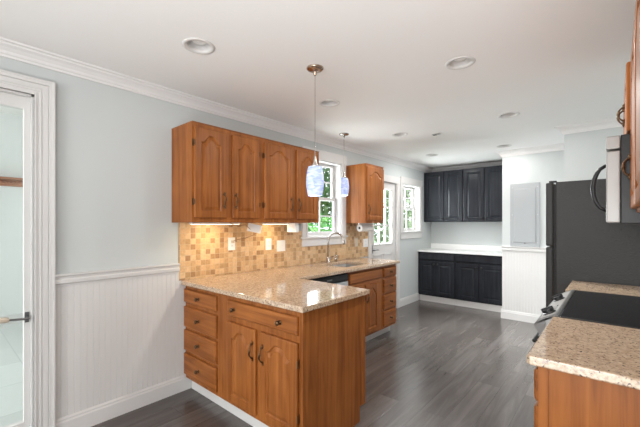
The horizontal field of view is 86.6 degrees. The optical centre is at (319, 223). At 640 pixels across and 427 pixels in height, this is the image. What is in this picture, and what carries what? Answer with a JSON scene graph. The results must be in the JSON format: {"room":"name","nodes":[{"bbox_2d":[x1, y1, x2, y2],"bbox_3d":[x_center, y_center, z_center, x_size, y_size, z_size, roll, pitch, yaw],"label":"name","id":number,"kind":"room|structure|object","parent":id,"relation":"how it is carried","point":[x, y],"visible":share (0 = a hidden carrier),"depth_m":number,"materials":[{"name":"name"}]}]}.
{"room":"kitchen","nodes":[
{"label":"kitchen","id":0,"kind":"room"},
{"bbox_2d":[0,112,22,316],"bbox_3d":[-4.805,-0.070,4.182,0.120,2.900,5.000,0,0,41],"label":"wall","id":1,"kind":"structure","parent":0,"point":[11,126],"depth_m":4.69,"materials":[{"name":"white paint"}]},
{"bbox_2d":[0,176,22,186],"bbox_3d":[-4.699,-0.576,4.090,0.160,0.112,2.600,0,0,41],"label":"wall shelf","id":2,"kind":"object","parent":1,"relation":"attached to","point":[4,181],"visible":0.43,"depth_m":4.64,"materials":[{"name":"brown wood"}]},
{"bbox_2d":[0,313,22,325],"bbox_3d":[-4.754,1.320,4.138,0.015,0.120,5.000,0,0,41],"label":"baseboard","id":3,"kind":"structure","parent":1,"relation":"attached to","point":[15,316],"depth_m":4.71,"materials":[{"name":"white paint"}]},
{"bbox_2d":[0,106,22,115],"bbox_3d":[-3.492,-1.545,3.040,3.600,0.050,5.000,0,0,41],"label":"ceiling","id":4,"kind":"structure","parent":0,"point":[8,110],"depth_m":4.59,"materials":[{"name":"white paint"}]},
{"bbox_2d":[0,56,430,298],"bbox_3d":[-1.282,0.160,2.746,0.120,2.440,10.660,0,0,41],"label":"wall","id":5,"kind":"structure","parent":0,"point":[113,146],"depth_m":2.46,"materials":[{"name":"grey paint"}]},
{"bbox_2d":[0,69,54,426],"bbox_3d":[-2.086,0.242,1.790,0.163,2.276,1.084,0,0,41],"label":"door","id":6,"kind":"structure","parent":5,"relation":"in","point":[38,108],"depth_m":2.11,"materials":[{"name":"white paint"}]},
{"bbox_2d":[55,263,179,286],"bbox_3d":[-1.421,0.364,2.473,0.030,0.081,0.819,0,0,41],"label":"trim","id":7,"kind":"structure","parent":5,"relation":"attached to","point":[69,279],"depth_m":2.41,"materials":[{"name":"white paint"}]},
{"bbox_2d":[55,273,189,419],"bbox_3d":[-1.394,0.828,2.521,0.007,0.865,0.927,0,0,41],"label":"wainscoting","id":8,"kind":"structure","parent":5,"relation":"attached to","point":[118,338],"depth_m":2.43,"materials":[{"name":"white paint"}]},
{"bbox_2d":[55,374,190,426],"bbox_3d":[-1.393,1.315,2.515,0.016,0.130,0.919,0,0,41],"label":"baseboard","id":9,"kind":"structure","parent":5,"relation":"attached to","point":[97,414],"depth_m":2.47,"materials":[{"name":"white paint"}]},
{"bbox_2d":[0,37,432,172],"bbox_3d":[-1.250,-1.020,2.626,0.085,0.080,10.520,0,0,41],"label":"trim","id":10,"kind":"structure","parent":5,"relation":"attached to","point":[10,49],"depth_m":2.64,"materials":[{"name":"white paint"}]},
{"bbox_2d":[172,121,261,222],"bbox_3d":[-0.842,-0.392,2.870,0.377,0.759,0.657,0,0,41],"label":"upper cabinet","id":11,"kind":"object","parent":5,"relation":"attached to","point":[216,171],"visible":1,"depth_m":2.69,"materials":[{"name":"brown wood"}]},
{"bbox_2d":[189,223,239,224],"bbox_3d":[-0.878,-0.003,2.872,0.045,0.016,0.460,0,0,41],"label":"light","id":12,"kind":"object","parent":11,"relation":"attached to","point":[189,223],"visible":0.83,"depth_m":2.83,"materials":[{"name":"white plastic"}]},
{"bbox_2d":[191,224,238,224],"bbox_3d":[-0.878,0.004,2.872,0.035,0.002,0.440,0,0,41],"label":"diffuser","id":13,"kind":"object","parent":12,"relation":"attached to","point":[191,224],"depth_m":2.84,"materials":[{"name":"white plastic"}]},
{"bbox_2d":[231,223,261,242],"bbox_3d":[-0.722,0.081,3.132,0.188,0.190,0.380,0,0,41],"label":"light","id":14,"kind":"object","parent":11,"relation":"hanging from","point":[251,227],"visible":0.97,"depth_m":3.17,"materials":[{"name":"white plastic"}]},
{"bbox_2d":[228,237,234,249],"bbox_3d":[-0.822,0.185,3.161,0.010,0.118,0.075,0,0,41],"label":"power outlet","id":15,"kind":"object","parent":5,"relation":"attached to","point":[231,246],"visible":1,"depth_m":3.15,"materials":[{"name":"white plastic"}]},
{"bbox_2d":[266,238,270,249],"bbox_3d":[-0.530,0.208,3.497,0.010,0.118,0.075,0,0,41],"label":"power outlet","id":16,"kind":"object","parent":5,"relation":"attached to","point":[268,240],"visible":1,"depth_m":3.49,"materials":[{"name":"white plastic"}]},
{"bbox_2d":[179,223,367,280],"bbox_3d":[-0.234,0.227,3.852,0.008,0.478,2.820,0,0,41],"label":"backsplash","id":17,"kind":"structure","parent":5,"relation":"attached to","point":[203,249],"depth_m":3.29,"materials":[{"name":"tile"}]},
{"bbox_2d":[277,240,284,251],"bbox_3d":[-0.413,0.233,3.627,0.016,0.118,0.118,0,0,41],"label":"light switch","id":18,"kind":"object","parent":5,"relation":"attached to","point":[280,243],"visible":1,"depth_m":3.62,"materials":[{"name":"white plastic"}]},
{"bbox_2d":[261,138,318,222],"bbox_3d":[-0.370,-0.392,3.413,0.377,0.759,0.781,0,0,41],"label":"upper cabinet","id":19,"kind":"object","parent":5,"relation":"attached to","point":[285,198],"visible":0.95,"depth_m":3.23,"materials":[{"name":"brown wood"}]},
{"bbox_2d":[262,223,287,224],"bbox_3d":[-0.438,-0.003,3.377,0.045,0.016,0.320,0,0,41],"label":"light","id":20,"kind":"object","parent":19,"relation":"attached to","point":[262,223],"visible":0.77,"depth_m":3.32,"materials":[{"name":"white plastic"}]},
{"bbox_2d":[287,223,301,231],"bbox_3d":[-0.252,0.036,3.488,0.120,0.096,0.120,0,0,41],"label":"dispenser","id":21,"kind":"object","parent":19,"relation":"attached to","point":[291,227],"visible":0.93,"depth_m":3.44,"materials":[{"name":"white plastic"}]},
{"bbox_2d":[301,145,347,246],"bbox_3d":[0.025,-0.318,4.227,0.165,1.155,0.874,0,0,41],"label":"window","id":22,"kind":"structure","parent":5,"relation":"in","point":[338,166],"depth_m":4.40,"materials":[{"name":"white paint"}]},
{"bbox_2d":[346,163,383,222],"bbox_3d":[0.619,-0.392,4.548,0.377,0.759,0.430,0,0,41],"label":"upper cabinet","id":23,"kind":"object","parent":5,"relation":"attached to","point":[365,198],"visible":0.96,"depth_m":4.40,"materials":[{"name":"brown wood"}]},
{"bbox_2d":[356,223,373,231],"bbox_3d":[0.610,0.045,4.585,0.096,0.112,0.307,0,0,41],"label":"holder","id":24,"kind":"object","parent":23,"relation":"attached to","point":[361,227],"visible":1,"depth_m":4.52,"materials":[{"name":"white paper"}]},
{"bbox_2d":[363,239,367,246],"bbox_3d":[0.652,0.270,4.855,0.010,0.118,0.118,0,0,41],"label":"power outlet","id":25,"kind":"object","parent":5,"relation":"attached to","point":[365,241],"visible":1,"depth_m":4.85,"materials":[{"name":"white plastic"}]},
{"bbox_2d":[368,174,399,307],"bbox_3d":[0.989,0.307,5.281,0.108,2.145,0.949,0,0,41],"label":"door","id":26,"kind":"structure","parent":5,"relation":"in","point":[384,250],"depth_m":5.49,"materials":[{"name":"white paint"}]},
{"bbox_2d":[400,293,418,306],"bbox_3d":[1.553,1.315,5.900,0.016,0.130,0.730,0,0,41],"label":"baseboard","id":27,"kind":"structure","parent":5,"relation":"attached to","point":[404,301],"depth_m":5.89,"materials":[{"name":"white paint"}]},
{"bbox_2d":[400,176,422,238],"bbox_3d":[1.565,-0.270,5.997,0.165,1.050,0.849,0,0,41],"label":"window","id":28,"kind":"structure","parent":5,"relation":"in","point":[416,231],"depth_m":6.08,"materials":[{"name":"white paint"}]},
{"bbox_2d":[0,300,537,426],"bbox_3d":[-0.558,1.410,2.116,9.400,0.060,10.660,0,0,41],"label":"floor","id":29,"kind":"structure","parent":0,"point":[439,364],"depth_m":3.01,"materials":[{"name":"grey wood"}]},
{"bbox_2d":[184,286,227,410],"bbox_3d":[-0.739,0.941,2.862,0.545,0.879,0.654,0,0,41],"label":"base cabinet","id":30,"kind":"object","parent":29,"relation":"on","point":[203,308],"visible":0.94,"depth_m":2.62,"materials":[{"name":"brown wood"}]},
{"bbox_2d":[181,257,399,312],"bbox_3d":[0.222,0.483,3.315,1.382,0.034,2.578,0,0,41],"label":"countertop","id":31,"kind":"structure","parent":30,"relation":"on","point":[291,288],"depth_m":2.57,"materials":[{"name":"beige stone"}]},
{"bbox_2d":[326,232,344,262],"bbox_3d":[0.193,0.280,4.068,0.254,0.371,0.115,0,0,41],"label":"faucet","id":32,"kind":"object","parent":31,"relation":"on","point":[331,234],"visible":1,"depth_m":4.09,"materials":[{"name":"silver metal"}]},
{"bbox_2d":[333,264,357,266],"bbox_3d":[0.306,0.583,3.969,0.420,0.164,0.530,0,0,41],"label":"sink","id":33,"kind":"object","parent":31,"relation":"in","point":[340,265],"visible":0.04,"depth_m":4.22,"materials":[{"name":"silver metal"}]},
{"bbox_2d":[222,294,364,426],"bbox_3d":[-0.212,0.941,2.427,0.819,0.879,0.691,0,0,41],"label":"base cabinet","id":34,"kind":"object","parent":29,"relation":"on","point":[281,367],"visible":0.86,"depth_m":2.15,"materials":[{"name":"brown wood"}]},
{"bbox_2d":[310,273,347,285],"bbox_3d":[-0.115,0.936,3.494,0.620,0.848,0.630,0,0,41],"label":"dishwasher","id":35,"kind":"object","parent":29,"relation":"on","point":[340,279],"visible":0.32,"depth_m":3.41,"materials":[{"name":"black plastic"}]},
{"bbox_2d":[346,266,381,341],"bbox_3d":[0.321,0.941,4.006,0.624,0.879,0.695,0,0,41],"label":"base cabinet","id":36,"kind":"object","parent":29,"relation":"on","point":[371,279],"visible":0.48,"depth_m":3.91,"materials":[{"name":"brown wood"}]},
{"bbox_2d":[376,264,395,336],"bbox_3d":[0.664,0.941,4.401,0.624,0.879,0.348,0,0,41],"label":"base cabinet","id":37,"kind":"object","parent":29,"relation":"on","point":[389,271],"visible":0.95,"depth_m":4.20,"materials":[{"name":"brown wood"}]},
{"bbox_2d":[418,252,455,304],"bbox_3d":[2.208,0.940,6.157,0.662,0.880,0.614,0,0,41],"label":"base cabinet","id":38,"kind":"object","parent":29,"relation":"on","point":[436,271],"visible":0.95,"depth_m":5.94,"materials":[{"name":"grey paint"}]},
{"bbox_2d":[455,254,501,311],"bbox_3d":[2.750,0.940,5.685,0.772,0.880,0.614,0,0,41],"label":"base cabinet","id":39,"kind":"object","parent":29,"relation":"on","point":[478,278],"visible":0.89,"depth_m":5.50,"materials":[{"name":"grey paint"}]},
{"bbox_2d":[417,248,501,255],"bbox_3d":[2.514,0.485,5.909,1.451,0.027,0.615,0,0,41],"label":"countertop","id":40,"kind":"structure","parent":39,"relation":"on","point":[454,251],"depth_m":5.83,"materials":[{"name":"white stone"}]},
{"bbox_2d":[532,290,639,342],"bbox_3d":[1.662,0.900,1.896,0.706,0.920,0.895,0,0,41],"label":"stove","id":41,"kind":"object","parent":29,"relation":"on","point":[596,307],"visible":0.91,"depth_m":1.83,"materials":[{"name":"silver metal"}]},
{"bbox_2d":[559,290,639,328],"bbox_3d":[1.712,0.473,1.853,0.575,0.022,0.893,0,0,41],"label":"cooktop","id":42,"kind":"object","parent":41,"relation":"in","point":[596,307],"depth_m":1.86,"materials":[{"name":"black glass"}]},
{"bbox_2d":[534,366,639,426],"bbox_3d":[1.184,0.941,1.282,0.624,0.879,0.652,0,0,41],"label":"base cabinet","id":43,"kind":"object","parent":29,"relation":"on","point":[563,399],"visible":0.48,"depth_m":1.13,"materials":[{"name":"brown wood"}]},
{"bbox_2d":[527,317,639,389],"bbox_3d":[1.186,0.483,1.264,0.609,0.034,0.671,0,0,41],"label":"countertop","id":44,"kind":"structure","parent":43,"relation":"on","point":[596,351],"depth_m":1.24,"materials":[{"name":"beige stone"}]},
{"bbox_2d":[546,179,639,306],"bbox_3d":[2.553,0.502,3.015,0.808,1.755,0.900,0,0,41],"label":"refrigerator","id":45,"kind":"object","parent":29,"relation":"on","point":[583,246],"visible":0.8,"depth_m":2.77,"materials":[{"name":"black paint"}]},
{"bbox_3d":[2.158,0.940,2.401,0.624,0.879,0.500,0,0,41],"label":"base cabinet","id":46,"kind":"object","parent":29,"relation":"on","visible":0},
{"bbox_2d":[565,281,639,296],"bbox_3d":[2.157,0.483,2.403,0.639,0.034,0.507,0,0,41],"label":"countertop","id":47,"kind":"structure","parent":46,"relation":"on","point":[574,285],"depth_m":2.45,"materials":[{"name":"beige stone"}]},
{"bbox_2d":[0,0,635,168],"bbox_3d":[0.830,-1.085,0.908,5.720,0.050,10.660,0,0,41],"label":"ceiling","id":48,"kind":"structure","parent":0,"point":[553,63],"depth_m":2.14,"materials":[{"name":"white paint"}]},
{"bbox_2d":[182,38,214,53],"bbox_3d":[-0.722,-1.112,2.023,0.188,0.116,0.188,0,0,41],"label":"recessed light","id":49,"kind":"object","parent":48,"relation":"in","point":[195,45],"visible":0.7,"depth_m":2.05,"materials":[{"name":"white paint"}]},
{"bbox_2d":[306,64,323,195],"bbox_3d":[-0.034,-0.626,2.307,0.123,0.868,0.123,0,0,-21],"label":"pendant light","id":50,"kind":"object","parent":48,"relation":"hanging from","point":[314,177],"visible":1,"depth_m":2.26,"materials":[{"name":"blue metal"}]},
{"bbox_2d":[311,156,318,165],"bbox_3d":[-0.034,-0.424,2.307,0.052,0.079,0.052,0,0,41],"label":"socket","id":51,"kind":"object","parent":50,"relation":"attached to","point":[314,163],"depth_m":2.30,"materials":[{"name":"silver metal"}]},
{"bbox_2d":[319,99,339,106],"bbox_3d":[0.081,-1.112,2.975,0.188,0.116,0.188,0,0,41],"label":"recessed light","id":52,"kind":"object","parent":48,"relation":"in","point":[327,102],"visible":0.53,"depth_m":3.02,"materials":[{"name":"white"}]},
{"bbox_2d":[339,133,348,195],"bbox_3d":[0.283,-0.697,3.999,0.120,0.724,0.120,0,0,41],"label":"pendant light","id":53,"kind":"object","parent":48,"relation":"hanging from","point":[343,183],"visible":1,"depth_m":3.96,"materials":[{"name":"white glass"}]},
{"bbox_2d":[392,132,407,136],"bbox_3d":[0.948,-1.112,4.021,0.188,0.116,0.188,0,0,41],"label":"recessed light","id":54,"kind":"object","parent":48,"relation":"in","point":[400,134],"visible":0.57,"depth_m":4.07,"materials":[{"name":"white"}]},
{"bbox_2d":[445,56,475,69],"bbox_3d":[0.922,-1.112,2.235,0.188,0.116,0.188,0,0,41],"label":"recessed light","id":55,"kind":"object","parent":48,"relation":"in","point":[461,62],"visible":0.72,"depth_m":2.26,"materials":[{"name":"white"}]},
{"bbox_2d":[496,144,511,147],"bbox_3d":[2.499,-1.112,4.612,0.188,0.116,0.188,0,0,41],"label":"recessed light","id":56,"kind":"object","parent":48,"relation":"in","point":[505,145],"visible":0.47,"depth_m":4.65,"materials":[{"name":"white"}]},
{"bbox_2d":[498,112,519,117],"bbox_3d":[1.833,-1.112,3.302,0.188,0.116,0.188,0,0,41],"label":"recessed light","id":57,"kind":"object","parent":48,"relation":"in","point":[508,114],"visible":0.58,"depth_m":3.34,"materials":[{"name":"white"}]},
{"bbox_2d":[431,222,501,251],"bbox_3d":[2.765,0.160,6.197,1.455,2.440,0.140,0,0,41],"label":"wall","id":58,"kind":"structure","parent":0,"point":[466,233],"depth_m":6.18,"materials":[{"name":"grey paint"}]},
{"bbox_2d":[424,169,462,221],"bbox_3d":[2.311,-0.496,6.238,0.712,0.917,0.392,0,0,41],"label":"upper cabinet","id":59,"kind":"object","parent":58,"relation":"attached to","point":[443,190],"visible":0.95,"depth_m":6.11,"materials":[{"name":"grey paint"}]},
{"bbox_2d":[431,243,501,251],"bbox_3d":[2.713,0.423,6.137,1.453,0.096,0.017,0,0,41],"label":"trim","id":60,"kind":"structure","parent":58,"relation":"attached to","point":[433,245],"depth_m":6.16,"materials":[{"name":"white laminate"}]},
{"bbox_2d":[432,161,501,171],"bbox_3d":[2.692,-1.020,6.112,1.455,0.080,0.085,0,0,41],"label":"trim","id":61,"kind":"structure","parent":58,"relation":"attached to","point":[499,162],"depth_m":6.12,"materials":[{"name":"white paint"}]},
{"bbox_2d":[463,165,501,221],"bbox_3d":[2.858,-0.496,5.761,0.735,0.917,0.392,0,0,41],"label":"upper cabinet","id":62,"kind":"object","parent":58,"relation":"attached to","point":[482,186],"visible":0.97,"depth_m":5.67,"materials":[{"name":"grey paint"}]},
{"bbox_2d":[502,150,563,247],"bbox_3d":[3.941,0.160,4.577,2.445,2.440,1.040,0,0,41],"label":"wall","id":63,"kind":"structure","parent":0,"point":[544,167],"depth_m":4.74,"materials":[{"name":"grey paint"}]},
{"bbox_2d":[501,309,540,322],"bbox_3d":[3.211,1.315,4.513,1.461,0.130,0.016,0,0,41],"label":"baseboard","id":64,"kind":"structure","parent":63,"relation":"attached to","point":[506,314],"depth_m":4.83,"materials":[{"name":"white paint"}]},
{"bbox_2d":[502,252,545,314],"bbox_3d":[3.222,0.828,4.509,1.450,0.865,0.007,0,0,41],"label":"wainscoting","id":65,"kind":"structure","parent":63,"relation":"attached to","point":[523,274],"depth_m":4.79,"materials":[{"name":"white paint"}]},
{"bbox_2d":[502,246,545,253],"bbox_3d":[3.213,0.364,4.502,1.445,0.081,0.030,0,0,41],"label":"trim","id":66,"kind":"structure","parent":63,"relation":"attached to","point":[504,248],"depth_m":4.78,"materials":[{"name":"white paint"}]},
{"bbox_2d":[510,182,539,246],"bbox_3d":[2.887,-0.127,4.791,0.365,0.897,0.020,0,0,41],"label":"electrical panel","id":67,"kind":"object","parent":63,"relation":"attached to","point":[524,197],"visible":1,"depth_m":4.78,"materials":[{"name":"grey metal"}]},
{"bbox_2d":[495,143,563,156],"bbox_3d":[3.540,-1.020,4.181,2.530,0.080,0.085,0,0,41],"label":"trim","id":68,"kind":"structure","parent":63,"relation":"attached to","point":[553,147],"depth_m":4.71,"materials":[{"name":"white paint"}]},
{"bbox_2d":[564,126,622,180],"bbox_3d":[3.068,0.160,3.475,0.915,2.440,0.130,0,0,41],"label":"wall","id":69,"kind":"structure","parent":0,"point":[584,152],"depth_m":3.60,"materials":[{"name":"grey paint"}]},
{"bbox_2d":[554,117,622,134],"bbox_3d":[2.920,-1.020,3.461,0.880,0.080,0.085,0,0,41],"label":"trim","id":70,"kind":"structure","parent":69,"relation":"attached to","point":[612,122],"depth_m":3.55,"materials":[{"name":"white paint"}]},
{"bbox_3d":[2.087,0.160,1.743,0.120,2.440,3.770,0,0,41],"label":"wall","id":71,"kind":"structure","parent":0,"visible":0},
{"bbox_2d":[616,61,630,134],"bbox_3d":[1.782,-0.595,1.766,0.362,0.350,0.765,0,0,41],"label":"upper cabinet","id":72,"kind":"object","parent":71,"relation":"attached to","point":[626,107],"visible":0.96,"depth_m":1.59,"materials":[{"name":"brown wood"}]},
{"bbox_2d":[590,134,639,223],"bbox_3d":[1.742,-0.210,1.796,0.460,0.414,0.762,0,0,41],"label":"microwave","id":73,"kind":"object","parent":72,"relation":"attached to","point":[618,209],"visible":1,"depth_m":1.60,"materials":[{"name":"silver plastic"}]},
{"bbox_2d":[621,0,639,212],"bbox_3d":[1.166,-0.411,1.047,0.348,0.718,1.100,0,0,41],"label":"upper cabinet","id":74,"kind":"object","parent":71,"relation":"attached to","point":[634,156],"visible":1,"depth_m":1.18,"materials":[{"name":"brown wood"}]},
{"label":"outside","id":75,"kind":"structure","parent":0,"visible":0},
{"bbox_3d":[-13.923,1.830,18.747,39.800,0.100,70.000,0,0,41],"label":"ground","id":76,"kind":"structure","parent":75,"visible":0},
{"bbox_2d":[308,213,331,231],"bbox_3d":[-0.074,0.769,6.713,1.845,2.036,2.051,0,0,41],"label":"shrub","id":77,"kind":"object","parent":76,"relation":"on","point":[325,221],"visible":0.02,"depth_m":6.44,"materials":[{"name":"green plant"}]},
{"bbox_2d":[319,167,331,217],"bbox_3d":[-0.839,-0.749,13.097,4.186,5.066,4.179,0,0,41],"label":"tree","id":78,"kind":"object","parent":76,"relation":"on","point":[325,209],"visible":0.05,"depth_m":12.17,"materials":[{"name":"green plant"}]},
{"bbox_2d":[374,189,411,242],"bbox_3d":[3.376,-0.655,14.330,3.970,4.880,4.480,0,0,41],"label":"tree","id":79,"kind":"object","parent":76,"relation":"on","point":[408,191],"visible":0.06,"depth_m":13.62,"materials":[{"name":"green plant"}]},
{"bbox_2d":[386,212,411,242],"bbox_3d":[3.019,0.662,10.915,1.876,2.249,2.103,0,0,41],"label":"shrub","id":80,"kind":"object","parent":76,"relation":"on","point":[409,223],"visible":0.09,"depth_m":10.77,"materials":[{"name":"green plant"}]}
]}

